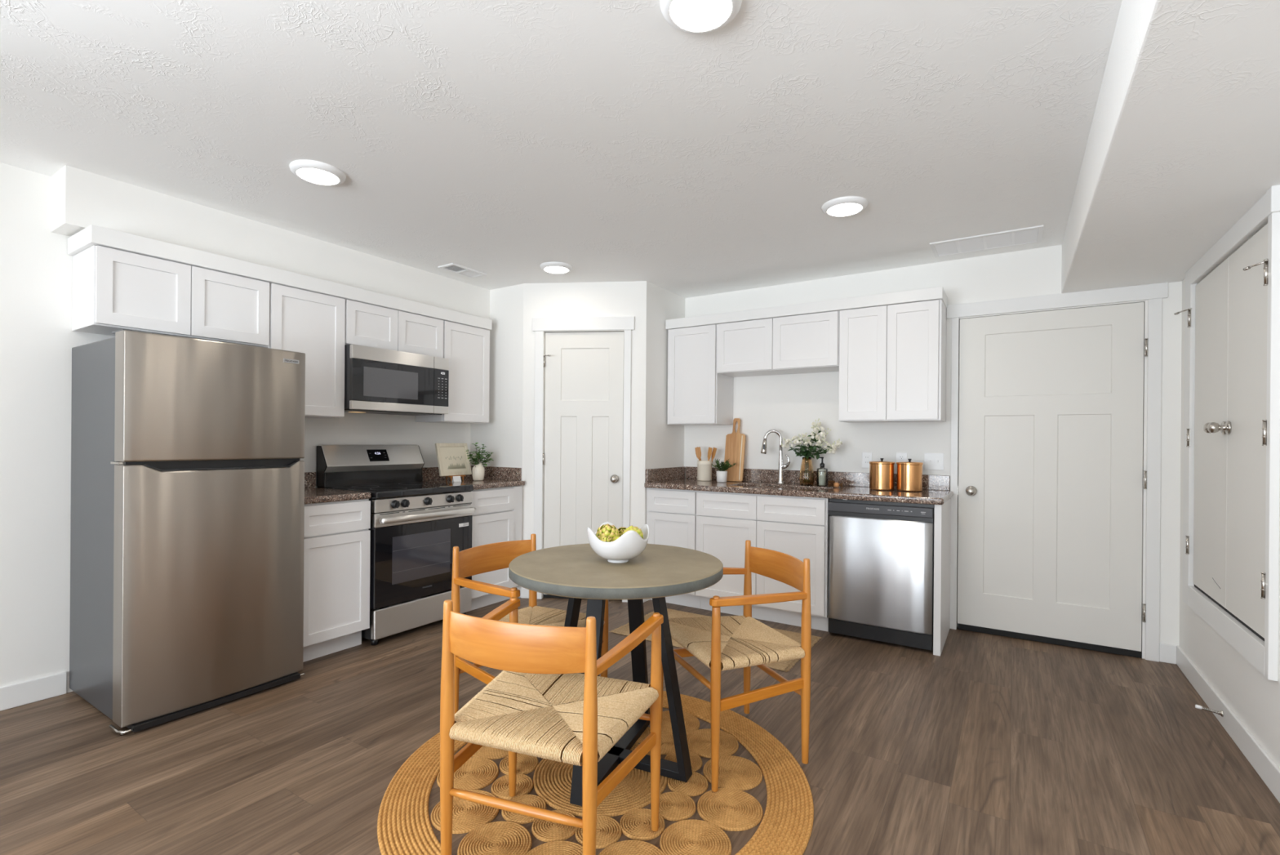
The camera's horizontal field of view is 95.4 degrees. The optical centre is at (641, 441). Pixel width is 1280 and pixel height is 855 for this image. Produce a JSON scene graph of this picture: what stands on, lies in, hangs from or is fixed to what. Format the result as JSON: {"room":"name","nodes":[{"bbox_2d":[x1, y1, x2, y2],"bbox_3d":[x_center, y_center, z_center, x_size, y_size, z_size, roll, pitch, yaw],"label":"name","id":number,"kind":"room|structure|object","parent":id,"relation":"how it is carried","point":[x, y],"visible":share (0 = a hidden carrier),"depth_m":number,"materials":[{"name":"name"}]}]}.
{"room":"kitchen","nodes":[
{"label":"kitchen","id":0,"kind":"room"},
{"bbox_2d":[0,162,470,692],"bbox_3d":[-2.781,-0.018,2.818,0.120,2.437,7.202,0,0,33],"label":"wall","id":1,"kind":"structure","parent":0,"point":[37,339],"depth_m":2.69,"materials":[{"name":"white paint"}]},
{"bbox_2d":[0,671,66,711],"bbox_3d":[-3.672,1.141,1.312,0.013,0.105,3.472,0,0,33],"label":"baseboard","id":2,"kind":"structure","parent":1,"relation":"attached to","point":[18,694],"depth_m":2.67,"materials":[{"name":"white paint"}]},
{"bbox_2d":[71,244,269,347],"bbox_3d":[-2.390,-0.704,3.006,0.323,0.358,0.730,0,0,33],"label":"upper cabinet","id":3,"kind":"object","parent":1,"relation":"attached to","point":[113,290],"visible":0.98,"depth_m":2.83,"materials":[{"name":"white paint"}]},
{"bbox_2d":[67,224,492,329],"bbox_3d":[-1.951,-0.921,3.674,0.338,0.079,2.361,0,0,33],"label":"crown molding","id":4,"kind":"structure","parent":3,"relation":"on","point":[91,235],"depth_m":3.12,"materials":[{"name":"white paint"}]},
{"bbox_2d":[266,283,345,418],"bbox_3d":[-2.079,-0.514,3.497,0.323,0.734,0.430,0,0,33],"label":"upper cabinet","id":5,"kind":"object","parent":1,"relation":"attached to","point":[313,324],"visible":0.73,"depth_m":3.45,"materials":[{"name":"white paint"}]},
{"bbox_2d":[304,471,315,487],"bbox_3d":[-2.219,0.245,3.569,0.020,0.098,0.434,0,0,33],"label":"backsplash","id":6,"kind":"structure","parent":1,"relation":"attached to","point":[309,477],"depth_m":3.71,"materials":[{"name":"brown stone"}]},
{"bbox_2d":[344,299,443,357],"bbox_3d":[-1.762,-0.739,3.990,0.323,0.280,0.732,0,0,33],"label":"upper cabinet","id":7,"kind":"object","parent":1,"relation":"attached to","point":[366,324],"visible":0.8,"depth_m":3.86,"materials":[{"name":"white paint"}]},
{"bbox_2d":[344,344,448,415],"bbox_3d":[-1.734,-0.393,3.963,0.393,0.404,0.722,0,0,33],"label":"microwave oven","id":8,"kind":"object","parent":7,"relation":"attached to","point":[377,380],"visible":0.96,"depth_m":3.80,"materials":[{"name":"grey metal"}]},
{"bbox_2d":[422,466,470,479],"bbox_3d":[-1.557,0.249,4.606,0.020,0.098,0.530,0,0,33],"label":"backsplash","id":9,"kind":"structure","parent":1,"relation":"attached to","point":[428,473],"depth_m":4.50,"materials":[{"name":"brown stone"}]},
{"bbox_2d":[415,320,489,423],"bbox_3d":[-1.446,-0.510,4.488,0.323,0.734,0.441,0,0,33],"label":"upper cabinet","id":10,"kind":"object","parent":1,"relation":"attached to","point":[467,348],"visible":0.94,"depth_m":4.40,"materials":[{"name":"white paint"}]},
{"bbox_2d":[50,164,489,319],"bbox_3d":[-1.995,-1.102,3.722,0.218,0.259,2.507,0,0,33],"label":"wall","id":11,"kind":"structure","parent":0,"point":[81,199],"depth_m":3.17,"materials":[{"name":"white paint"}]},
{"bbox_2d":[0,0,1122,297],"bbox_3d":[-0.785,-1.281,1.551,5.190,0.120,7.562,0,0,33],"label":"ceiling","id":12,"kind":"structure","parent":0,"point":[609,140],"depth_m":2.21,"materials":[{"name":"white paint"}]},
{"bbox_2d":[288,160,346,186],"bbox_3d":[-1.472,-1.210,2.652,0.226,0.033,0.226,0,0,33],"label":"recessed light","id":13,"kind":"object","parent":12,"relation":"in","point":[316,172],"visible":1,"depth_m":2.61,"materials":[{"name":"white plastic"}]},
{"bbox_2d":[296,168,339,185],"bbox_3d":[-1.472,-1.199,2.652,0.172,0.011,0.172,0,0,33],"label":"diffuser","id":14,"kind":"object","parent":13,"relation":"attached to","point":[320,176],"depth_m":2.63,"materials":[{"name":"white plastic"}]},
{"bbox_2d":[438,262,487,278],"bbox_3d":[-1.279,-1.221,4.178,0.156,0.009,0.310,0,0,33],"label":"ceiling vent","id":15,"kind":"object","parent":12,"relation":"in","point":[452,267],"visible":1,"depth_m":4.17,"materials":[{"name":"white plastic"}]},
{"bbox_2d":[540,261,573,273],"bbox_3d":[-0.595,-1.204,4.073,0.226,0.033,0.226,0,0,33],"label":"recessed light","id":16,"kind":"object","parent":12,"relation":"in","point":[553,267],"visible":1,"depth_m":4.02,"materials":[{"name":"white plastic"}]},
{"bbox_2d":[543,266,568,273],"bbox_3d":[-0.595,-1.193,4.073,0.172,0.011,0.172,0,0,33],"label":"diffuser","id":17,"kind":"object","parent":16,"relation":"attached to","point":[552,269],"depth_m":4.04,"materials":[{"name":"white plastic"}]},
{"bbox_2d":[659,0,742,34],"bbox_3d":[0.164,-1.197,1.609,0.226,0.033,0.226,0,0,33],"label":"recessed light","id":18,"kind":"object","parent":12,"relation":"in","point":[690,16],"visible":1,"depth_m":1.62,"materials":[{"name":"white plastic"}]},
{"bbox_2d":[821,195,868,217],"bbox_3d":[1.040,-1.191,2.983,0.226,0.033,0.226,0,0,33],"label":"recessed light","id":19,"kind":"object","parent":12,"relation":"in","point":[842,206],"visible":1,"depth_m":2.94,"materials":[{"name":"white plastic"}]},
{"bbox_2d":[826,203,862,216],"bbox_3d":[1.040,-1.180,2.983,0.172,0.011,0.172,0,0,33],"label":"diffuser","id":20,"kind":"object","parent":19,"relation":"attached to","point":[833,209],"depth_m":2.96,"materials":[{"name":"white plastic"}]},
{"bbox_2d":[929,225,1043,257],"bbox_3d":[2.069,-1.196,3.507,0.570,0.008,0.300,0,0,33],"label":"ceiling vent","id":21,"kind":"object","parent":12,"relation":"in","point":[1029,235],"visible":1,"depth_m":3.49,"materials":[{"name":"white plastic"}]},
{"bbox_2d":[470,280,684,601],"bbox_3d":[-0.519,-0.002,4.673,1.787,2.437,0.557,0,0,-3],"label":"wall","id":22,"kind":"structure","parent":0,"point":[508,433],"depth_m":4.52,"materials":[{"name":"white paint"}]},
{"bbox_2d":[470,465,521,479],"bbox_3d":[-1.174,0.252,4.664,0.562,0.098,0.020,0,0,33],"label":"backsplash","id":23,"kind":"structure","parent":22,"relation":"attached to","point":[491,472],"depth_m":4.60,"materials":[{"name":"brown stone"}]},
{"bbox_2d":[520,586,528,598],"bbox_3d":[-0.885,1.161,4.510,0.098,0.105,0.013,0,0,6],"label":"baseboard","id":24,"kind":"structure","parent":22,"relation":"attached to","point":[524,592],"depth_m":4.51,"materials":[{"name":"white paint"}]},
{"bbox_2d":[532,315,634,601],"bbox_3d":[-0.455,0.135,4.460,0.791,2.165,0.023,0,0,6],"label":"door frame","id":25,"kind":"structure","parent":22,"relation":"attached to","point":[540,325],"depth_m":4.46,"materials":[{"name":"white paint"}]},
{"bbox_2d":[542,331,624,599],"bbox_3d":[-0.455,0.188,4.467,0.625,2.053,0.103,0,0,6],"label":"door","id":26,"kind":"structure","parent":22,"relation":"in","point":[583,455],"depth_m":4.49,"materials":[{"name":"white paint"}]},
{"bbox_2d":[645,466,684,482],"bbox_3d":[0.198,0.262,4.665,0.020,0.100,0.598,0,0,33],"label":"backsplash","id":27,"kind":"structure","parent":22,"relation":"attached to","point":[671,473],"depth_m":4.63,"materials":[{"name":"brown stone"}]},
{"bbox_2d":[0,596,1279,854],"bbox_3d":[-0.805,1.276,1.553,5.190,0.120,7.562,0,0,33],"label":"floor","id":28,"kind":"structure","parent":0,"point":[990,744],"depth_m":2.25,"materials":[{"name":"wood"}]},
{"bbox_2d":[69,328,305,735],"bbox_3d":[-2.219,0.370,2.862,0.755,1.668,0.734,0,0,33],"label":"refrigerator","id":29,"kind":"object","parent":28,"relation":"on","point":[187,523],"visible":1,"depth_m":2.59,"materials":[{"name":"grey metal"}]},
{"bbox_2d":[302,498,370,662],"bbox_3d":[-1.965,0.771,3.417,0.618,0.870,0.414,0,0,33],"label":"base cabinet","id":30,"kind":"object","parent":28,"relation":"on","point":[337,538],"visible":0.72,"depth_m":3.26,"materials":[{"name":"white paint"}]},
{"bbox_2d":[304,471,371,503],"bbox_3d":[-1.962,0.266,3.405,0.630,0.136,0.434,0,0,33],"label":"countertop","id":31,"kind":"structure","parent":30,"relation":"on","point":[313,495],"depth_m":3.35,"materials":[{"name":"brown stone"}]},
{"bbox_2d":[315,444,475,644],"bbox_3d":[-1.609,0.618,3.879,0.698,1.182,0.733,0,0,33],"label":"electric range","id":32,"kind":"object","parent":28,"relation":"on","point":[416,524],"visible":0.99,"depth_m":3.73,"materials":[{"name":"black metal"}]},
{"bbox_2d":[325,480,473,498],"bbox_3d":[-1.586,0.318,3.866,0.552,0.045,0.731,0,0,33],"label":"cooktop","id":33,"kind":"object","parent":32,"relation":"in","point":[378,489],"depth_m":3.78,"materials":[{"name":"grey"}]},
{"bbox_2d":[470,485,522,609],"bbox_3d":[-1.308,0.776,4.447,0.618,0.870,0.525,0,0,33],"label":"base cabinet","id":34,"kind":"object","parent":28,"relation":"on","point":[497,517],"visible":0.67,"depth_m":4.27,"materials":[{"name":"white paint"}]},
{"bbox_2d":[422,465,524,489],"bbox_3d":[-1.300,0.271,4.442,0.630,0.136,0.530,0,0,33],"label":"countertop","id":35,"kind":"structure","parent":34,"relation":"on","point":[500,475],"depth_m":4.51,"materials":[{"name":"brown stone"}]},
{"bbox_2d":[445,475,465,480],"bbox_3d":[-1.452,0.217,4.465,0.142,0.162,0.140,0,0,33],"label":"easel","id":36,"kind":"object","parent":35,"relation":"on","point":[451,476],"visible":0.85,"depth_m":4.43,"materials":[{"name":"brown wood"}]},
{"bbox_2d":[435,443,471,475],"bbox_3d":[-1.435,0.138,4.455,0.078,0.247,0.290,0,0,33],"label":"framed print","id":37,"kind":"object","parent":36,"relation":"on","point":[452,458],"visible":0.99,"depth_m":4.44,"materials":[{"name":"beige paper"}]},
{"bbox_2d":[452,475,461,481],"bbox_3d":[-1.370,0.279,4.318,0.025,0.042,0.064,0,0,39],"label":"name card","id":38,"kind":"object","parent":35,"relation":"on","point":[455,478],"visible":1,"depth_m":4.31,"materials":[{"name":"white paper"}]},
{"bbox_2d":[471,462,484,480],"bbox_3d":[-1.250,0.232,4.468,0.094,0.135,0.094,0,0,33],"label":"ceramic vase","id":39,"kind":"object","parent":35,"relation":"on","point":[477,472],"visible":0.93,"depth_m":4.43,"materials":[{"name":"beige ceramic"}]},
{"bbox_2d":[466,442,493,466],"bbox_3d":[-1.237,0.127,4.466,0.151,0.234,0.262,0,0,33],"label":"sprigs","id":40,"kind":"object","parent":39,"relation":"in","point":[480,456],"visible":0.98,"depth_m":4.46,"materials":[{"name":"green plant"}]},
{"bbox_2d":[377,690,813,854],"bbox_3d":[-0.148,1.215,2.136,1.496,0.010,1.496,0,0,29],"label":"round jute rug","id":41,"kind":"object","parent":28,"relation":"on","point":[404,827],"visible":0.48,"depth_m":1.95,"materials":[{"name":"beige wicker"}]},
{"bbox_2d":[451,533,608,713],"bbox_3d":[-0.486,0.819,2.447,0.479,0.770,0.550,0,0,37],"label":"armchair","id":42,"kind":"object","parent":41,"relation":"on","point":[486,557],"visible":0.23,"depth_m":2.50,"materials":[{"name":"brown wood"}]},
{"bbox_2d":[440,596,663,854],"bbox_3d":[-0.267,0.821,1.695,0.550,0.770,0.479,0,0,19],"label":"armchair","id":43,"kind":"object","parent":41,"relation":"on","point":[541,704],"visible":1,"depth_m":1.57,"materials":[{"name":"brown wood"}]},
{"bbox_2d":[508,542,723,805],"bbox_3d":[-0.097,0.832,2.224,0.804,0.752,0.804,0,0,33],"label":"dining table","id":44,"kind":"object","parent":41,"relation":"on","point":[576,572],"visible":0.82,"depth_m":2.10,"materials":[{"name":"grey concrete"}]},
{"bbox_2d":[586,521,648,563],"bbox_3d":[-0.088,0.389,2.220,0.228,0.134,0.228,0,0,15],"label":"serving bowl","id":45,"kind":"object","parent":44,"relation":"on","point":[630,544],"visible":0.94,"depth_m":2.13,"materials":[{"name":"white ceramic"}]},
{"bbox_2d":[600,535,612,542],"bbox_3d":[-0.131,0.374,2.157,0.050,0.052,0.053,0,0,19],"label":"artichoke","id":46,"kind":"object","parent":45,"relation":"in","point":[605,538],"visible":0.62,"depth_m":2.14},
{"bbox_2d":[595,523,619,539],"bbox_3d":[-0.129,0.355,2.219,0.089,0.082,0.090,0,0,14],"label":"artichoke","id":47,"kind":"object","parent":45,"relation":"in","point":[608,530],"visible":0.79,"depth_m":2.19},
{"bbox_2d":[617,526,626,536],"bbox_3d":[-0.072,0.363,2.276,0.057,0.056,0.054,0,0,24],"label":"artichoke","id":48,"kind":"object","parent":45,"relation":"in","point":[621,529],"visible":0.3,"depth_m":2.26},
{"bbox_2d":[622,524,643,538],"bbox_3d":[-0.032,0.360,2.228,0.079,0.079,0.077,0,0,-25],"label":"artichoke","id":49,"kind":"object","parent":45,"relation":"in","point":[637,529],"visible":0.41,"depth_m":2.21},
{"bbox_2d":[661,539,811,791],"bbox_3d":[0.371,0.825,2.334,0.479,0.770,0.550,0,0,-20],"label":"armchair","id":50,"kind":"object","parent":41,"relation":"on","point":[724,642],"visible":0.95,"depth_m":2.19,"materials":[{"name":"brown wood"}]},
{"bbox_2d":[646,487,700,608],"bbox_3d":[0.372,0.788,4.564,0.426,0.870,0.618,0,0,33],"label":"base cabinet","id":51,"kind":"object","parent":28,"relation":"on","point":[671,513],"visible":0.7,"depth_m":4.30,"materials":[{"name":"white paint"}]},
{"bbox_2d":[608,608,822,671],"bbox_3d":[0.461,1.220,3.686,1.173,0.007,0.658,0,0,33],"label":"woven mat","id":52,"kind":"object","parent":28,"relation":"on","point":[624,629],"visible":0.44,"depth_m":3.68,"materials":[{"name":"beige wicker"}]},
{"bbox_2d":[695,490,829,631],"bbox_3d":[0.945,0.793,4.197,0.930,0.870,0.616,0,0,33],"label":"base cabinet","id":53,"kind":"object","parent":28,"relation":"on","point":[797,526],"visible":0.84,"depth_m":3.92,"materials":[{"name":"white paint"}]},
{"bbox_2d":[644,466,953,504],"bbox_3d":[1.041,0.288,4.128,2.020,0.138,0.638,0,0,33],"label":"countertop","id":54,"kind":"structure","parent":53,"relation":"on","point":[935,488],"depth_m":4.14,"materials":[{"name":"brown stone"}]},
{"bbox_2d":[697,460,711,480],"bbox_3d":[0.506,0.234,4.664,0.121,0.161,0.121,0,0,33],"label":"utensil crock","id":55,"kind":"object","parent":54,"relation":"on","point":[704,468],"visible":0.97,"depth_m":4.61,"materials":[{"name":"beige ceramic"}]},
{"bbox_2d":[694,446,701,460],"bbox_3d":[0.460,0.172,4.663,0.067,0.256,0.012,0,0,22],"label":"wooden spatula","id":56,"kind":"object","parent":55,"relation":"in","point":[698,451],"visible":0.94,"depth_m":4.66,"materials":[{"name":"brown wood"}]},
{"bbox_2d":[707,447,712,460],"bbox_3d":[0.535,0.174,4.620,0.069,0.255,0.014,0,0,44],"label":"wooden spoon","id":57,"kind":"object","parent":55,"relation":"in","point":[709,451],"visible":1,"depth_m":4.61,"materials":[{"name":"brown wood"}]},
{"bbox_2d":[711,447,716,462],"bbox_3d":[0.562,0.174,4.649,0.088,0.254,0.016,0,0,33],"label":"wooden spoon","id":58,"kind":"object","parent":55,"relation":"in","point":[714,449],"visible":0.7,"depth_m":4.64,"materials":[{"name":"brown wood"}]},
{"bbox_2d":[711,457,737,482],"bbox_3d":[0.629,0.222,4.487,0.204,0.185,0.175,0,0,33],"label":"potted plant","id":59,"kind":"object","parent":54,"relation":"on","point":[722,475],"visible":1,"depth_m":4.46,"materials":[{"name":"green plant"}]},
{"bbox_2d":[724,417,746,481],"bbox_3d":[0.741,0.066,4.614,0.166,0.500,0.089,0,0,35],"label":"cutting board","id":60,"kind":"object","parent":54,"relation":"on","point":[735,449],"visible":0.98,"depth_m":4.60,"materials":[{"name":"brown wood"}]},
{"bbox_2d":[760,429,790,484],"bbox_3d":[1.003,0.114,4.358,0.216,0.408,0.063,0,0,12],"label":"kitchen faucet","id":61,"kind":"object","parent":54,"relation":"on","point":[781,465],"visible":1,"depth_m":4.34,"materials":[{"name":"silver metal"}]},
{"bbox_2d":[799,457,813,485],"bbox_3d":[1.201,0.217,4.232,0.102,0.205,0.102,0,0,33],"label":"glass vase","id":62,"kind":"object","parent":54,"relation":"on","point":[803,458],"visible":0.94,"depth_m":4.22,"materials":[{"name":"brown glass"}]},
{"bbox_2d":[781,417,842,482],"bbox_3d":[1.222,0.067,4.194,0.443,0.466,0.170,0,0,33],"label":"flower bouquet","id":63,"kind":"object","parent":62,"relation":"in","point":[803,451],"visible":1,"depth_m":4.19,"materials":[{"name":"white plant"}]},
{"bbox_2d":[816,457,827,485],"bbox_3d":[1.299,0.216,4.190,0.079,0.208,0.076,0,0,33],"label":"soap dispenser","id":64,"kind":"object","parent":54,"relation":"on","point":[821,477],"visible":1,"depth_m":4.17,"materials":[{"name":"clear glass"}]},
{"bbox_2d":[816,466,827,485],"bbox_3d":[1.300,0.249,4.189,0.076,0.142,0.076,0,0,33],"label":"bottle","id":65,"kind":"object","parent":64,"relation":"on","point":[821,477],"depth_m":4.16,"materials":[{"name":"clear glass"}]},
{"bbox_2d":[827,480,843,487],"bbox_3d":[1.357,0.298,4.073,0.104,0.046,0.058,0,0,20],"label":"dish brush","id":66,"kind":"object","parent":54,"relation":"on","point":[831,483],"visible":1,"depth_m":4.07,"materials":[{"name":"brown wood"}]},
{"bbox_2d":[869,457,894,490],"bbox_3d":[1.608,0.217,3.896,0.160,0.210,0.160,0,0,33],"label":"copper canister","id":67,"kind":"object","parent":54,"relation":"on","point":[882,473],"visible":1,"depth_m":3.83,"materials":[{"name":"brown metal"}]},
{"bbox_2d":[896,458,923,491],"bbox_3d":[1.758,0.218,3.818,0.160,0.210,0.160,0,0,33],"label":"copper canister","id":68,"kind":"object","parent":54,"relation":"on","point":[909,473],"visible":1,"depth_m":3.75,"materials":[{"name":"brown metal"}]},
{"bbox_2d":[827,497,934,649],"bbox_3d":[1.584,0.788,3.768,0.597,0.850,0.596,0,0,33],"label":"dishwasher","id":69,"kind":"object","parent":28,"relation":"on","point":[881,553],"visible":1,"depth_m":3.51,"materials":[{"name":"silver metal"}]},
{"bbox_2d":[933,497,951,655],"bbox_3d":[1.870,0.800,3.615,0.038,0.871,0.608,0,0,33],"label":"end panel","id":70,"kind":"object","parent":28,"relation":"on","point":[942,514],"visible":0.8,"depth_m":3.38,"materials":[{"name":"white paint"}]},
{"bbox_2d":[684,244,1182,658],"bbox_3d":[1.160,0.011,4.505,4.710,2.437,0.120,0,0,33],"label":"wall","id":71,"kind":"structure","parent":0,"point":[788,404],"depth_m":4.01,"materials":[{"name":"white paint"}]},
{"bbox_2d":[666,324,733,425],"bbox_3d":[0.470,-0.513,4.678,0.435,0.758,0.330,0,0,33],"label":"upper cabinet","id":72,"kind":"object","parent":71,"relation":"attached to","point":[698,395],"visible":0.98,"depth_m":4.54,"materials":[{"name":"white paint"}]},
{"bbox_2d":[716,311,839,377],"bbox_3d":[1.038,-0.700,4.317,0.903,0.374,0.330,0,0,33],"label":"upper cabinet","id":73,"kind":"object","parent":71,"relation":"attached to","point":[805,343],"visible":0.96,"depth_m":4.17,"materials":[{"name":"white paint"}]},
{"bbox_2d":[665,286,947,329],"bbox_3d":[1.115,-0.924,4.261,1.971,0.074,0.341,0,0,33],"label":"crown molding","id":74,"kind":"structure","parent":73,"relation":"on","point":[931,293],"depth_m":4.00,"materials":[{"name":"white paint"}]},
{"bbox_2d":[685,466,949,490],"bbox_3d":[1.208,0.270,4.388,1.974,0.100,0.020,0,0,33],"label":"backsplash","id":75,"kind":"structure","parent":71,"relation":"attached to","point":[930,482],"depth_m":4.27,"materials":[{"name":"brown stone"}]},
{"bbox_2d":[862,452,872,467],"bbox_3d":[1.604,0.133,4.144,0.070,0.112,0.010,0,0,33],"label":"wall plate","id":76,"kind":"object","parent":71,"relation":"attached to","point":[866,456],"visible":0.94,"depth_m":4.14,"materials":[{"name":"white plastic"}]},
{"bbox_2d":[864,454,869,464],"bbox_3d":[1.603,0.133,4.143,0.034,0.068,0.003,0,0,33],"label":"receptacle","id":77,"kind":"object","parent":76,"relation":"attached to","point":[866,456],"depth_m":4.14,"materials":[{"name":"grey plastic"}]},
{"bbox_2d":[838,299,946,422],"bbox_3d":[1.679,-0.507,3.907,0.619,0.750,0.330,0,0,33],"label":"upper cabinet","id":78,"kind":"object","parent":71,"relation":"attached to","point":[892,358],"visible":1,"depth_m":3.75,"materials":[{"name":"white paint"}]},
{"bbox_2d":[896,452,906,468],"bbox_3d":[1.796,0.135,4.023,0.070,0.112,0.008,0,0,33],"label":"wall plate","id":79,"kind":"object","parent":71,"relation":"attached to","point":[900,456],"visible":0.66,"depth_m":4.02,"materials":[{"name":"white plastic"}]},
{"bbox_2d":[898,454,904,459],"bbox_3d":[1.795,0.111,4.021,0.034,0.032,0.003,0,0,33],"label":"receptacle","id":80,"kind":"object","parent":79,"relation":"attached to","point":[900,456],"depth_m":4.02,"materials":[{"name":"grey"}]},
{"bbox_2d":[924,453,943,470],"bbox_3d":[1.964,0.136,3.912,0.119,0.112,0.014,0,0,33],"label":"wall plate","id":81,"kind":"object","parent":71,"relation":"attached to","point":[931,460],"visible":1,"depth_m":3.91,"materials":[{"name":"white plastic"}]},
{"bbox_2d":[957,302,1148,657],"bbox_3d":[2.474,0.218,3.574,0.961,2.037,0.108,0,0,33],"label":"door","id":82,"kind":"structure","parent":71,"relation":"in","point":[1050,487],"depth_m":3.56,"materials":[{"name":"white paint"}]},
{"bbox_2d":[946,282,1168,661],"bbox_3d":[2.486,0.172,3.574,1.105,2.136,0.023,0,0,33],"label":"door frame","id":83,"kind":"structure","parent":71,"relation":"attached to","point":[1154,293],"depth_m":3.32,"materials":[{"name":"white paint"}]},
{"bbox_2d":[1159,642,1176,663],"bbox_3d":[2.958,1.192,3.274,0.072,0.105,0.013,0,0,33],"label":"baseboard","id":84,"kind":"structure","parent":71,"relation":"attached to","point":[1167,652],"depth_m":3.27,"materials":[{"name":"white paint"}]},
{"bbox_2d":[1061,0,1279,293],"bbox_3d":[0.917,-1.057,0.465,0.548,0.300,6.962,0,0,33],"label":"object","id":85,"kind":"structure","parent":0,"point":[1184,140],"depth_m":1.79,"materials":[{"name":"white paint"}]},
{"bbox_2d":[1178,222,1279,768],"bbox_3d":[1.190,0.014,0.286,0.120,2.437,7.202,0,0,33],"label":"wall","id":86,"kind":"structure","parent":0,"point":[1255,699],"depth_m":2.50,"materials":[{"name":"white paint"}]},
{"bbox_2d":[1195,704,1223,716],"bbox_3d":[2.491,1.181,2.557,0.088,0.032,0.028,0,0,33],"label":"door stop","id":87,"kind":"object","parent":86,"relation":"attached to","point":[1221,712],"visible":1,"depth_m":2.55,"materials":[{"name":"grey metal"}]},
{"bbox_2d":[1173,223,1268,640],"bbox_3d":[2.550,-0.030,2.570,0.106,1.538,1.168,0,0,33],"label":"door","id":88,"kind":"structure","parent":86,"relation":"in","point":[1230,421],"depth_m":2.46,"materials":[{"name":"white paint"}]},
{"bbox_2d":[1176,644,1279,802],"bbox_3d":[1.125,1.179,0.322,0.013,0.105,6.962,0,0,33],"label":"baseboard","id":89,"kind":"structure","parent":86,"relation":"attached to","point":[1263,763],"depth_m":2.39,"materials":[{"name":"white paint"}]},
{"bbox_2d":[1182,184,1279,680],"bbox_3d":[2.557,-0.025,2.567,0.030,1.740,1.248,0,0,33],"label":"door frame","id":90,"kind":"structure","parent":86,"relation":"attached to","point":[1263,655],"depth_m":2.16,"materials":[{"name":"white paint"}]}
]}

